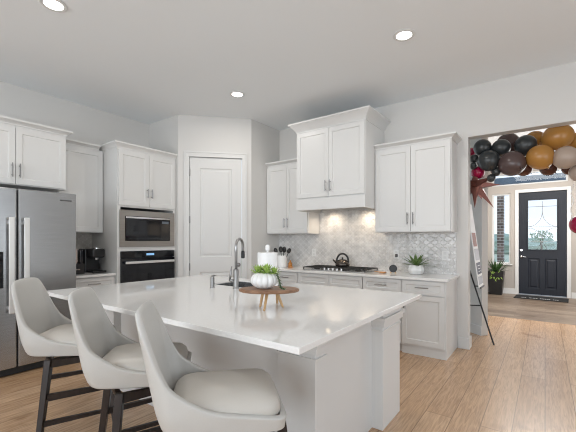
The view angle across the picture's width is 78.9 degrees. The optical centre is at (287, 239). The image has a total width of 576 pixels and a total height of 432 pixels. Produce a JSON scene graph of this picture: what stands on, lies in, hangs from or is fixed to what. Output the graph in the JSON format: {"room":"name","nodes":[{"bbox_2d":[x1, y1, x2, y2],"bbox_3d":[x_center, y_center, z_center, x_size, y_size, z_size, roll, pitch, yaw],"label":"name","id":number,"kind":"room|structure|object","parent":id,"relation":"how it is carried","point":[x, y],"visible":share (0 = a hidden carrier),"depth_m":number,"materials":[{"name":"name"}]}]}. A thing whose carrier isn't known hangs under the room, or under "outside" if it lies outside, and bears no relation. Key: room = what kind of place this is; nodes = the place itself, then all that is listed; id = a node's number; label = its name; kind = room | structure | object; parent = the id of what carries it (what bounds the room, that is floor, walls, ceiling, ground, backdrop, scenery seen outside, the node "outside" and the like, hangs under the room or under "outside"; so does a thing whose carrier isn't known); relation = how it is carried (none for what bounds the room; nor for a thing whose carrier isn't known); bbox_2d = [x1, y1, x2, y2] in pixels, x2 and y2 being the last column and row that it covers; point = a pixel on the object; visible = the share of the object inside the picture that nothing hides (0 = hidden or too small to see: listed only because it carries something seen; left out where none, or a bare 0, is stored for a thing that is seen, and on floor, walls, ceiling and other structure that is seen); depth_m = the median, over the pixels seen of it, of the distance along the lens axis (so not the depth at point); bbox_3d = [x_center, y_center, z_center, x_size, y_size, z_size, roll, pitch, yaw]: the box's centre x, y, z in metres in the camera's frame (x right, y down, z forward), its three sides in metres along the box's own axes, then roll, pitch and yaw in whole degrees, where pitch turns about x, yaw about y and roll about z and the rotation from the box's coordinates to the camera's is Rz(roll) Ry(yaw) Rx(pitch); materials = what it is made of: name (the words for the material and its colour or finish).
{"room":"kitchen","nodes":[
{"label":"kitchen","id":0,"kind":"room"},
{"bbox_2d":[0,81,148,249],"bbox_3d":[-4.124,-0.273,3.339,0.160,3.245,9.700,0,0,36],"label":"wall","id":1,"kind":"structure","parent":0,"point":[87,124],"depth_m":4.84,"materials":[{"name":"paint"}]},
{"bbox_2d":[0,115,72,191],"bbox_3d":[-3.175,-0.948,3.948,0.668,0.705,1.112,0,0,36],"label":"upper cabinet","id":2,"kind":"object","parent":1,"relation":"attached to","point":[32,155],"visible":0.92,"depth_m":3.90,"materials":[{"name":"white paint"}]},
{"bbox_2d":[58,138,102,232],"bbox_3d":[-2.822,-0.690,4.667,0.386,1.180,0.559,0,0,36],"label":"upper cabinet","id":3,"kind":"object","parent":1,"relation":"attached to","point":[84,160],"visible":0.53,"depth_m":4.62,"materials":[{"name":"white paint"}]},
{"bbox_2d":[149,115,177,277],"bbox_3d":[-1.931,-0.273,5.563,0.760,3.245,0.120,0,0,36],"label":"wall","id":4,"kind":"structure","parent":0,"point":[163,134],"depth_m":5.42,"materials":[{"name":"paint"}]},
{"bbox_2d":[178,115,250,278],"bbox_3d":[-1.128,-0.273,5.446,1.104,3.245,0.120,0,0,-10],"label":"wall","id":5,"kind":"structure","parent":0,"point":[195,133],"depth_m":5.38,"materials":[{"name":"paint"}]},
{"bbox_2d":[189,157,241,277],"bbox_3d":[-1.117,0.038,5.381,0.803,2.600,0.112,0,0,-10],"label":"door","id":6,"kind":"structure","parent":5,"relation":"in","point":[215,218],"depth_m":5.40,"materials":[{"name":"white paint"},{"name":"brushed nickel"}]},
{"bbox_2d":[184,151,246,278],"bbox_3d":[-1.107,0.000,5.378,0.950,2.700,0.024,0,0,-10],"label":"trim","id":7,"kind":"structure","parent":5,"relation":"attached to","point":[187,154],"depth_m":5.36,"materials":[{"name":"white wood"}]},
{"bbox_2d":[251,119,278,276],"bbox_3d":[-0.410,-0.273,5.810,0.120,3.245,0.720,0,0,36],"label":"wall","id":8,"kind":"structure","parent":0,"point":[264,138],"depth_m":5.66,"materials":[{"name":"paint"}]},
{"bbox_2d":[0,0,575,156],"bbox_3d":[1.020,-1.945,2.849,9.030,0.100,15.300,0,0,36],"label":"ceiling","id":9,"kind":"structure","parent":0,"point":[145,61],"depth_m":3.54,"materials":[{"name":"paint"}]},
{"bbox_2d":[39,0,67,12],"bbox_3d":[-1.882,-1.889,2.809,0.196,0.010,0.196,0,0,36],"label":"recessed light","id":10,"kind":"object","parent":9,"relation":"in","point":[59,6],"visible":1,"depth_m":2.82,"materials":[{"name":"white"}]},
{"bbox_2d":[43,0,63,9],"bbox_3d":[-1.882,-1.889,2.809,0.135,0.004,0.135,0,0,36],"label":"diffuser","id":11,"kind":"object","parent":10,"relation":"attached to","point":[49,4],"depth_m":2.80,"materials":[{"name":"white"}]},
{"bbox_2d":[230,91,244,97],"bbox_3d":[-0.659,-1.889,4.542,0.196,0.010,0.196,0,0,36],"label":"recessed light","id":12,"kind":"object","parent":9,"relation":"in","point":[237,94],"visible":1,"depth_m":4.54,"materials":[{"name":"white"}]},
{"bbox_2d":[232,92,241,96],"bbox_3d":[-0.659,-1.889,4.542,0.135,0.004,0.135,0,0,36],"label":"diffuser","id":13,"kind":"object","parent":12,"relation":"attached to","point":[234,94],"depth_m":4.54,"materials":[{"name":"white"}]},
{"bbox_2d":[393,29,414,41],"bbox_3d":[1.072,-1.889,3.233,0.196,0.010,0.196,0,0,36],"label":"recessed light","id":14,"kind":"object","parent":9,"relation":"in","point":[404,34],"visible":1,"depth_m":3.23,"materials":[{"name":"white plastic"}]},
{"bbox_2d":[396,31,411,39],"bbox_3d":[1.072,-1.889,3.233,0.135,0.004,0.135,0,0,36],"label":"diffuser","id":15,"kind":"object","parent":14,"relation":"attached to","point":[401,35],"depth_m":3.23,"materials":[{"name":"white"}]},
{"bbox_2d":[0,292,575,431],"bbox_3d":[1.020,1.400,2.849,9.030,0.100,15.300,0,0,36],"label":"floor","id":16,"kind":"structure","parent":0,"point":[525,381],"depth_m":3.20,"materials":[{"name":"brown wood"}]},
{"bbox_2d":[0,187,75,376],"bbox_3d":[-3.001,0.411,3.796,0.968,1.853,0.965,0,0,36],"label":"refrigerator","id":17,"kind":"object","parent":16,"relation":"on","point":[38,228],"visible":0.8,"depth_m":3.59,"materials":[{"name":"grey metal"}]},
{"bbox_2d":[11,277,120,431],"bbox_3d":[-1.521,0.807,2.438,0.646,1.089,0.545,0,0,-24],"label":"bar stool","id":18,"kind":"object","parent":16,"relation":"on","point":[44,331],"visible":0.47,"depth_m":2.29,"materials":[{"name":"white plastic"}]},
{"bbox_2d":[39,324,116,343],"bbox_3d":[-1.482,0.679,2.456,0.452,0.142,0.392,0,0,-7],"label":"seat cushion","id":19,"kind":"object","parent":18,"relation":"on","point":[56,333],"depth_m":2.32,"materials":[{"name":"beige fabric"}]},
{"bbox_2d":[76,276,114,287],"bbox_3d":[-2.695,0.908,4.574,0.696,0.884,0.559,0,0,36],"label":"base cabinet","id":20,"kind":"object","parent":16,"relation":"on","point":[104,280],"visible":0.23,"depth_m":4.41,"materials":[{"name":"white paint"}]},
{"bbox_2d":[76,272,115,278],"bbox_3d":[-2.706,0.450,4.576,0.679,0.030,0.572,0,0,36],"label":"countertop","id":21,"kind":"structure","parent":20,"relation":"on","point":[86,275],"depth_m":4.41,"materials":[{"name":"white stone"}]},
{"bbox_2d":[76,263,84,273],"bbox_3d":[-2.767,0.370,4.502,0.270,0.130,0.180,0,0,36],"label":"pod drawer","id":22,"kind":"object","parent":21,"relation":"on","point":[80,268],"visible":0.33,"depth_m":4.46,"materials":[{"name":"black plastic"}]},
{"bbox_2d":[77,247,106,272],"bbox_3d":[-2.658,0.266,4.710,0.400,0.338,0.245,0,0,36],"label":"coffee maker","id":23,"kind":"object","parent":21,"relation":"on","point":[89,257],"visible":0.82,"depth_m":4.66,"materials":[{"name":"black plastic"}]},
{"bbox_2d":[68,287,191,431],"bbox_3d":[-0.845,0.807,1.952,0.646,1.089,0.545,0,0,-27],"label":"bar stool","id":24,"kind":"object","parent":16,"relation":"on","point":[111,361],"visible":0.7,"depth_m":1.82,"materials":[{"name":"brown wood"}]},
{"bbox_2d":[103,342,187,370],"bbox_3d":[-0.807,0.679,1.972,0.452,0.142,0.392,0,0,-10],"label":"seat cushion","id":25,"kind":"object","parent":24,"relation":"on","point":[128,356],"depth_m":1.88,"materials":[{"name":"beige fabric"}]},
{"bbox_2d":[92,140,177,283],"bbox_3d":[-2.251,0.028,5.129,0.758,2.645,0.951,0,0,36],"label":"oven tower","id":26,"kind":"object","parent":16,"relation":"on","point":[135,177],"visible":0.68,"depth_m":4.79,"materials":[{"name":"white paint"}]},
{"bbox_2d":[119,210,173,246],"bbox_3d":[-2.146,-0.155,5.081,0.484,0.494,0.841,0,0,36],"label":"microwave","id":27,"kind":"object","parent":26,"relation":"in","point":[136,228],"visible":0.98,"depth_m":4.90,"materials":[{"name":"metal"}]},
{"bbox_2d":[120,250,174,282],"bbox_3d":[-2.146,0.499,5.086,0.578,0.692,0.827,0,0,36],"label":"wall oven","id":28,"kind":"object","parent":26,"relation":"in","point":[135,266],"visible":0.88,"depth_m":4.90,"materials":[{"name":"black glass"}]},
{"bbox_2d":[135,300,286,431],"bbox_3d":[-0.311,0.807,1.510,0.646,1.089,0.545,0,0,-29],"label":"bar stool","id":29,"kind":"object","parent":16,"relation":"on","point":[187,396],"visible":1,"depth_m":1.38,"materials":[{"name":"grey leather"}]},
{"bbox_2d":[174,368,279,414],"bbox_3d":[-0.275,0.679,1.531,0.452,0.142,0.392,0,0,-12],"label":"seat cushion","id":30,"kind":"object","parent":29,"relation":"on","point":[249,391],"depth_m":1.43,"materials":[{"name":"beige fabric"}]},
{"bbox_2d":[104,307,403,431],"bbox_3d":[-0.445,0.908,3.022,2.501,0.884,1.212,0,0,36],"label":"base cabinet","id":31,"kind":"object","parent":16,"relation":"on","point":[349,382],"visible":0.29,"depth_m":2.29,"materials":[{"name":"white paint"}]},
{"bbox_2d":[47,275,420,354],"bbox_3d":[-0.509,0.450,2.896,2.650,0.030,1.735,0,0,36],"label":"countertop","id":32,"kind":"structure","parent":31,"relation":"on","point":[310,317],"depth_m":2.26,"materials":[{"name":"white stone"}]},
{"bbox_2d":[210,275,215,287],"bbox_3d":[-0.685,0.375,3.189,0.042,0.119,0.052,0,0,36],"label":"soap dispenser","id":33,"kind":"object","parent":32,"relation":"on","point":[212,276],"visible":1,"depth_m":3.17,"materials":[{"name":"silver metal"}]},
{"bbox_2d":[229,238,244,288],"bbox_3d":[-0.446,0.206,3.210,0.093,0.458,0.219,0,0,29],"label":"faucet","id":34,"kind":"object","parent":32,"relation":"on","point":[235,279],"visible":1,"depth_m":3.13,"materials":[{"name":"silver metal"}]},
{"bbox_2d":[215,281,279,286],"bbox_3d":[-0.394,0.550,3.425,0.622,0.212,0.367,0,0,36],"label":"sink","id":35,"kind":"object","parent":32,"relation":"in","point":[241,284],"visible":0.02,"depth_m":3.67,"materials":[{"name":"silver metal"}]},
{"bbox_2d":[258,245,277,285],"bbox_3d":[-0.172,0.237,2.949,0.170,0.396,0.170,0,0,36],"label":"paper towel holder","id":36,"kind":"object","parent":32,"relation":"on","point":[271,258],"visible":0.49,"depth_m":2.88,"materials":[{"name":"white paper"}]},
{"bbox_2d":[239,286,298,310],"bbox_3d":[-0.122,0.376,2.271,0.388,0.127,0.253,0,0,-12],"label":"wooden riser","id":37,"kind":"object","parent":32,"relation":"on","point":[276,290],"visible":0.92,"depth_m":2.21,"materials":[{"name":"brown wood"}]},
{"bbox_2d":[251,263,286,289],"bbox_3d":[-0.124,0.231,2.248,0.286,0.163,0.186,0,0,36],"label":"planter","id":38,"kind":"object","parent":37,"relation":"on","point":[263,278],"visible":1,"depth_m":2.22,"materials":[{"name":"white ceramic"}]},
{"bbox_2d":[239,286,298,293],"bbox_3d":[-0.123,0.324,2.270,0.394,0.022,0.244,0,0,0],"label":"tray","id":39,"kind":"object","parent":37,"relation":"on","point":[275,289],"depth_m":2.20,"materials":[{"name":"brown wood"}]},
{"bbox_2d":[278,271,298,282],"bbox_3d":[0.134,0.908,5.448,0.442,0.884,0.656,0,0,36],"label":"base cabinet","id":40,"kind":"object","parent":16,"relation":"on","point":[292,277],"visible":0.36,"depth_m":5.18,"materials":[{"name":"white paint"}]},
{"bbox_2d":[298,272,362,288],"bbox_3d":[0.720,0.908,5.018,1.006,0.884,0.656,0,0,36],"label":"base cabinet","id":41,"kind":"object","parent":16,"relation":"on","point":[346,281],"visible":0.2,"depth_m":4.75,"materials":[{"name":"white paint"}]},
{"bbox_2d":[278,266,459,281],"bbox_3d":[0.810,0.450,4.960,2.848,0.030,0.644,0,0,36],"label":"countertop","id":42,"kind":"structure","parent":41,"relation":"on","point":[398,275],"depth_m":4.41,"materials":[{"name":"white stone"}]},
{"bbox_2d":[278,255,286,266],"bbox_3d":[-0.092,0.342,5.651,0.156,0.185,0.156,0,0,36],"label":"utensil crock","id":43,"kind":"object","parent":42,"relation":"on","point":[282,260],"visible":0.89,"depth_m":5.58,"materials":[{"name":"white ceramic"}]},
{"bbox_2d":[303,265,377,272],"bbox_3d":[0.743,0.411,5.032,0.980,0.047,0.460,0,0,36],"label":"cooktop","id":44,"kind":"object","parent":42,"relation":"in","point":[352,269],"visible":0.97,"depth_m":4.93,"materials":[{"name":"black metal"}]},
{"bbox_2d":[303,268,377,272],"bbox_3d":[0.743,0.429,5.032,0.980,0.012,0.460,0,0,36],"label":"tray","id":45,"kind":"object","parent":44,"relation":"on","point":[354,270],"depth_m":4.85,"materials":[{"name":"metal"}]},
{"bbox_2d":[333,253,349,266],"bbox_3d":[0.795,0.287,5.144,0.218,0.199,0.210,0,0,-20],"label":"kettle","id":46,"kind":"object","parent":44,"relation":"on","point":[342,262],"visible":1,"depth_m":5.09,"materials":[{"name":"grey metal"}]},
{"bbox_2d":[389,265,396,272],"bbox_3d":[1.375,0.381,4.576,0.100,0.116,0.040,0,0,21],"label":"round ornament","id":47,"kind":"object","parent":42,"relation":"on","point":[393,268],"visible":1,"depth_m":4.56,"materials":[{"name":"black plastic"}]},
{"bbox_2d":[408,264,423,274],"bbox_3d":[1.632,0.376,4.459,0.201,0.118,0.191,0,0,36],"label":"pot","id":48,"kind":"object","parent":42,"relation":"on","point":[413,269],"depth_m":4.39,"materials":[{"name":"white ceramic"}]},
{"bbox_2d":[396,254,436,274],"bbox_3d":[1.638,0.303,4.453,0.508,0.263,0.488,0,0,36],"label":"agave","id":49,"kind":"object","parent":42,"relation":"on","point":[416,268],"visible":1,"depth_m":4.40,"materials":[{"name":"white ceramic"}]},
{"bbox_2d":[363,277,401,350],"bbox_3d":[1.326,0.908,4.572,0.494,0.884,0.656,0,0,36],"label":"base cabinet","id":50,"kind":"object","parent":16,"relation":"on","point":[370,283],"visible":0.26,"depth_m":4.31,"materials":[{"name":"white paint"}]},
{"bbox_2d":[402,278,456,359],"bbox_3d":[1.729,0.908,4.276,0.498,0.884,0.656,0,0,36],"label":"base cabinet","id":51,"kind":"object","parent":16,"relation":"on","point":[429,322],"visible":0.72,"depth_m":4.04,"materials":[{"name":"white paint"}]},
{"bbox_2d":[470,270,494,344],"bbox_3d":[2.373,0.567,4.718,0.381,1.573,0.681,0,0,-32],"label":"easel","id":52,"kind":"object","parent":16,"relation":"on","point":[475,286],"visible":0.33,"depth_m":4.59,"materials":[{"name":"black metal"}]},
{"bbox_2d":[470,204,482,287],"bbox_3d":[2.452,0.060,4.589,0.152,1.082,0.360,0,0,36],"label":"sign board","id":53,"kind":"object","parent":52,"relation":"on","point":[472,225],"visible":0.97,"depth_m":4.56,"materials":[{"name":"paper"}]},
{"bbox_2d":[488,259,508,294],"bbox_3d":[5.206,0.882,8.579,0.691,0.935,0.697,0,0,36],"label":"planter","id":54,"kind":"object","parent":16,"relation":"on","point":[495,275],"visible":0.93,"depth_m":8.61,"materials":[{"name":"black plastic"}]},
{"bbox_2d":[513,294,568,302],"bbox_3d":[5.826,1.342,8.066,1.000,0.014,0.600,0,0,39],"label":"doormat","id":55,"kind":"object","parent":16,"relation":"on","point":[566,300],"visible":1,"depth_m":7.99,"materials":[{"name":"rubber"}]},
{"bbox_2d":[279,61,575,347],"bbox_3d":[2.738,-0.273,4.032,7.360,3.245,0.160,0,0,36],"label":"wall","id":56,"kind":"structure","parent":0,"point":[545,98],"depth_m":4.43,"materials":[{"name":"paint"}]},
{"bbox_2d":[265,158,319,233],"bbox_3d":[0.065,-0.680,5.667,0.808,1.160,0.388,0,0,36],"label":"upper cabinet","id":57,"kind":"object","parent":56,"relation":"attached to","point":[283,217],"visible":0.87,"depth_m":5.55,"materials":[{"name":"white paint"}]},
{"bbox_2d":[288,105,390,213],"bbox_3d":[0.717,-1.040,4.973,1.248,1.240,0.736,0,0,36],"label":"upper cabinet","id":58,"kind":"object","parent":56,"relation":"attached to","point":[336,152],"visible":0.95,"depth_m":4.68,"materials":[{"name":"white paint"}]},
{"bbox_2d":[393,250,398,258],"bbox_3d":[1.496,0.194,4.840,0.076,0.124,0.008,0,0,36],"label":"wall outlet","id":59,"kind":"object","parent":56,"relation":"attached to","point":[394,251],"visible":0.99,"depth_m":4.84,"materials":[{"name":"white plastic"}]},
{"bbox_2d":[374,131,461,232],"bbox_3d":[1.652,-0.680,4.502,0.999,1.160,0.388,0,0,36],"label":"upper cabinet","id":60,"kind":"object","parent":56,"relation":"attached to","point":[416,178],"visible":1,"depth_m":4.36,"materials":[{"name":"white paint"}]},
{"bbox_2d":[442,251,447,259],"bbox_3d":[2.003,0.198,4.467,0.076,0.124,0.008,0,0,36],"label":"wall outlet","id":61,"kind":"object","parent":56,"relation":"attached to","point":[444,253],"visible":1,"depth_m":4.46,"materials":[{"name":"white plastic"}]},
{"bbox_2d":[458,335,471,349],"bbox_3d":[2.227,1.280,4.403,0.126,0.140,0.166,0,0,36],"label":"baseboard","id":62,"kind":"structure","parent":56,"relation":"attached to","point":[463,343],"depth_m":4.34,"materials":[{"name":"white"}]},
{"bbox_2d":[470,176,499,207],"bbox_3d":[2.474,-0.657,4.551,0.433,0.513,0.290,0,0,14],"label":"star balloon","id":63,"kind":"object","parent":56,"relation":"attached to","point":[477,185],"visible":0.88,"depth_m":4.50,"materials":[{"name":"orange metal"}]},
{"bbox_2d":[471,166,484,178],"bbox_3d":[2.474,-0.879,4.561,0.160,0.161,0.160,0,0,-29],"label":"balloon","id":64,"kind":"object","parent":63,"relation":"attached to","point":[479,173],"visible":0.7,"depth_m":4.51,"materials":[{"name":"red rubber"}]},
{"bbox_2d":[470,162,476,169],"bbox_3d":[2.392,-0.954,4.521,0.089,0.093,0.089,0,0,-38],"label":"balloon","id":65,"kind":"object","parent":64,"relation":"attached to","point":[473,165],"visible":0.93,"depth_m":4.49,"materials":[{"name":"grey rubber"}]},
{"bbox_2d":[470,154,477,162],"bbox_3d":[2.410,-1.055,4.534,0.107,0.107,0.105,0,0,-25],"label":"balloon","id":66,"kind":"object","parent":65,"relation":"on","point":[473,158],"visible":0.84,"depth_m":4.50,"materials":[{"name":"grey rubber"}]},
{"bbox_2d":[487,174,495,181],"bbox_3d":[2.546,-0.776,4.384,0.099,0.099,0.098,0,0,-35],"label":"balloon","id":67,"kind":"object","parent":63,"relation":"attached to","point":[491,177],"visible":1,"depth_m":4.35,"materials":[{"name":"grey rubber"}]},
{"bbox_2d":[477,150,499,171],"bbox_3d":[2.511,-0.986,4.384,0.252,0.271,0.250,0,0,-36],"label":"balloon","id":68,"kind":"object","parent":56,"relation":"attached to","point":[487,160],"visible":0.94,"depth_m":4.30,"materials":[{"name":"grey rubber"}]},
{"bbox_2d":[473,139,491,154],"bbox_3d":[2.506,-1.189,4.512,0.209,0.216,0.208,0,0,22],"label":"balloon","id":69,"kind":"object","parent":68,"relation":"attached to","point":[482,145],"visible":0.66,"depth_m":4.44,"materials":[{"name":"grey rubber"}]},
{"bbox_2d":[491,139,510,156],"bbox_3d":[2.683,-1.157,4.408,0.219,0.221,0.217,0,0,-27],"label":"balloon","id":70,"kind":"object","parent":69,"relation":"attached to","point":[501,146],"visible":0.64,"depth_m":4.33,"materials":[{"name":"grey rubber"}]},
{"bbox_2d":[497,133,518,150],"bbox_3d":[2.871,-1.251,4.566,0.277,0.281,0.281,0,0,-24],"label":"balloon","id":71,"kind":"object","parent":70,"relation":"attached to","point":[511,138],"visible":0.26,"depth_m":4.45,"materials":[{"name":"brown rubber"}]},
{"bbox_2d":[491,167,500,175],"bbox_3d":[2.600,-0.853,4.369,0.112,0.115,0.111,0,0,-42],"label":"balloon","id":72,"kind":"object","parent":68,"relation":"attached to","point":[496,172],"visible":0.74,"depth_m":4.33,"materials":[{"name":"grey rubber"}]},
{"bbox_2d":[498,151,526,175],"bbox_3d":[2.713,-0.925,4.235,0.299,0.300,0.304,0,0,-36],"label":"balloon","id":73,"kind":"object","parent":56,"relation":"attached to","point":[511,163],"visible":0.99,"depth_m":4.14,"materials":[{"name":"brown rubber"}]},
{"bbox_2d":[518,165,532,175],"bbox_3d":[2.958,-0.905,4.404,0.198,0.200,0.200,0,0,-26],"label":"balloon","id":74,"kind":"object","parent":73,"relation":"attached to","point":[528,169],"visible":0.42,"depth_m":4.33,"materials":[{"name":"brown rubber"}]},
{"bbox_2d":[526,144,553,169],"bbox_3d":[2.934,-0.961,4.074,0.279,0.292,0.282,0,0,-44],"label":"balloon","id":75,"kind":"object","parent":56,"relation":"attached to","point":[539,157],"visible":0.97,"depth_m":3.98,"materials":[{"name":"brown rubber"}]},
{"bbox_2d":[514,135,536,155],"bbox_3d":[2.877,-1.140,4.240,0.236,0.258,0.236,0,0,-24],"label":"balloon","id":76,"kind":"object","parent":75,"relation":"attached to","point":[523,144],"visible":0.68,"depth_m":4.16,"materials":[{"name":"grey rubber"}]},
{"bbox_2d":[527,131,542,144],"bbox_3d":[3.092,-1.244,4.378,0.232,0.234,0.236,0,0,-25],"label":"balloon","id":77,"kind":"object","parent":76,"relation":"attached to","point":[537,134],"visible":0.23,"depth_m":4.29,"materials":[{"name":"brown rubber"}]},
{"bbox_2d":[553,146,575,168],"bbox_3d":[3.122,-0.928,3.939,0.251,0.251,0.256,0,0,23],"label":"balloon","id":78,"kind":"object","parent":75,"relation":"attached to","point":[565,156],"visible":0.98,"depth_m":3.86,"materials":[{"name":"beige rubber"}]},
{"bbox_2d":[568,165,575,180],"bbox_3d":[3.298,-0.767,3.967,0.189,0.198,0.189,0,0,-23],"label":"balloon","id":79,"kind":"object","parent":78,"relation":"attached to","point":[572,171],"visible":0.94,"depth_m":3.95,"materials":[{"name":"beige rubber"}]},
{"bbox_2d":[539,125,574,150],"bbox_3d":[3.151,-1.203,4.089,0.311,0.304,0.315,0,0,-19],"label":"balloon","id":80,"kind":"object","parent":56,"relation":"attached to","point":[556,138],"visible":0.77,"depth_m":3.99,"materials":[{"name":"brown rubber"}]},
{"bbox_2d":[569,133,575,147],"bbox_3d":[3.381,-1.158,4.094,0.197,0.196,0.196,0,0,-40],"label":"balloon","id":81,"kind":"object","parent":80,"relation":"attached to","point":[573,144],"visible":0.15,"depth_m":4.05,"materials":[{"name":"brown rubber"}]},
{"bbox_2d":[470,137,487,335],"bbox_3d":[2.688,-0.273,5.344,0.100,3.245,0.809,0,0,-14],"label":"wall","id":82,"kind":"structure","parent":0,"point":[480,211],"depth_m":4.96,"materials":[{"name":"paint"}]},
{"bbox_2d":[470,323,481,335],"bbox_3d":[2.631,1.285,5.331,0.014,0.130,0.809,0,0,-14],"label":"baseboard","id":83,"kind":"structure","parent":82,"relation":"attached to","point":[476,329],"depth_m":5.01,"materials":[{"name":"white"}]},
{"bbox_2d":[488,168,575,292],"bbox_3d":[6.302,-0.273,8.368,2.690,3.245,0.150,0,0,36],"label":"wall","id":84,"kind":"structure","parent":0,"point":[509,278],"depth_m":8.76,"materials":[{"name":"paint"}]},
{"bbox_2d":[492,194,511,264],"bbox_3d":[5.449,-0.270,8.939,0.480,1.800,0.140,0,0,36],"label":"window","id":85,"kind":"structure","parent":84,"relation":"in","point":[509,262],"depth_m":8.91,"materials":[{"name":"white"}]},
{"bbox_2d":[492,169,567,186],"bbox_3d":[5.925,-1.525,8.632,1.530,0.310,0.070,0,0,36],"label":"window","id":86,"kind":"structure","parent":84,"relation":"in","point":[557,169],"depth_m":8.53,"materials":[{"name":"white"}]},
{"bbox_2d":[488,287,575,298],"bbox_3d":[6.205,1.280,8.337,2.570,0.140,0.015,0,0,36],"label":"baseboard","id":87,"kind":"structure","parent":84,"relation":"attached to","point":[505,290],"depth_m":8.77,"materials":[{"name":"white"}]},
{"bbox_2d":[519,190,566,296],"bbox_3d":[6.116,0.080,8.428,0.932,2.491,0.114,0,0,36],"label":"door","id":88,"kind":"structure","parent":84,"relation":"in","point":[541,272],"depth_m":8.42,"materials":[{"name":"paint"}]},
{"bbox_2d":[515,186,570,297],"bbox_3d":[6.103,0.052,8.409,1.090,2.595,0.020,0,0,36],"label":"trim","id":89,"kind":"structure","parent":84,"relation":"attached to","point":[568,188],"depth_m":8.37,"materials":[{"name":"white"}]},
{"bbox_2d":[569,216,575,232],"bbox_3d":[3.313,-0.173,3.956,0.220,0.225,0.221,0,0,-26],"label":"balloon","id":90,"kind":"object","parent":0,"point":[572,224],"visible":0.97,"depth_m":3.95,"materials":[{"name":"red rubber"}]},
{"bbox_2d":[570,184,573,220],"bbox_3d":[3.217,-0.420,3.965,0.041,0.422,0.008,0,0,36],"label":"ribbon","id":91,"kind":"object","parent":90,"relation":"attached to","point":[573,184],"visible":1,"depth_m":3.96,"materials":[{"name":"fabric"}]},
{"label":"outside","id":92,"kind":"structure","parent":0,"visible":0},
{"bbox_2d":[494,254,508,261],"bbox_3d":[29.763,1.550,40.518,80.000,0.100,79.450,0,0,36],"label":"ground","id":93,"kind":"structure","parent":92,"point":[506,256],"depth_m":30.00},
{"bbox_2d":[494,233,529,253],"bbox_3d":[23.124,0.489,37.613,4.760,2.445,2.979,0,0,36],"label":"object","id":94,"kind":"object","parent":93,"relation":"on","point":[506,236],"visible":0.22,"depth_m":36.55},
{"bbox_2d":[529,230,552,248],"bbox_3d":[17.571,0.404,24.316,1.418,2.198,1.106,0,0,36],"label":"tree","id":95,"kind":"object","parent":93,"relation":"on","point":[538,234],"visible":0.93,"depth_m":24.27,"materials":[{"name":"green plant"}]},
{"bbox_2d":[528,238,556,249],"bbox_3d":[28.847,0.696,40.834,5.926,1.972,3.052,0,0,36],"label":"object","id":96,"kind":"object","parent":93,"relation":"on","point":[551,245],"visible":0.29,"depth_m":39.45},
{"bbox_3d":[6.933,1.435,9.269,4.600,0.130,2.050,0,0,36],"label":"porch slab","id":97,"kind":"object","parent":93,"relation":"on","visible":0},
{"bbox_2d":[497,196,503,261],"bbox_3d":[6.309,-0.060,10.379,0.200,2.860,0.440,0,0,36],"label":"brick column","id":98,"kind":"structure","parent":97,"relation":"on","point":[500,199],"depth_m":10.23,"materials":[{"name":"grey brick"}]},
{"bbox_2d":[494,173,565,184],"bbox_3d":[7.179,-1.655,9.604,4.200,0.290,0.320,0,0,36],"label":"beam","id":99,"kind":"structure","parent":98,"relation":"on","point":[557,176],"depth_m":9.74,"materials":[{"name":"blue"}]},
{"bbox_3d":[3.453,-0.969,4.164,0.155,0.170,0.155,-19,-13,14],"label":"balloon","id":100,"kind":"object","parent":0,"visible":0},
{"bbox_2d":[561,168,569,174],"bbox_3d":[3.334,-0.852,4.152,0.155,0.158,0.154,0,0,-34],"label":"balloon","id":101,"kind":"object","parent":100,"relation":"attached to","point":[565,171],"visible":0.13,"depth_m":4.13,"materials":[{"name":"brown rubber"}]},
{"bbox_2d":[539,164,557,175],"bbox_3d":[3.161,-0.874,4.254,0.180,0.182,0.182,0,0,-33],"label":"balloon","id":102,"kind":"object","parent":101,"relation":"attached to","point":[552,170],"visible":0.5,"depth_m":4.19,"materials":[{"name":"brown rubber"}]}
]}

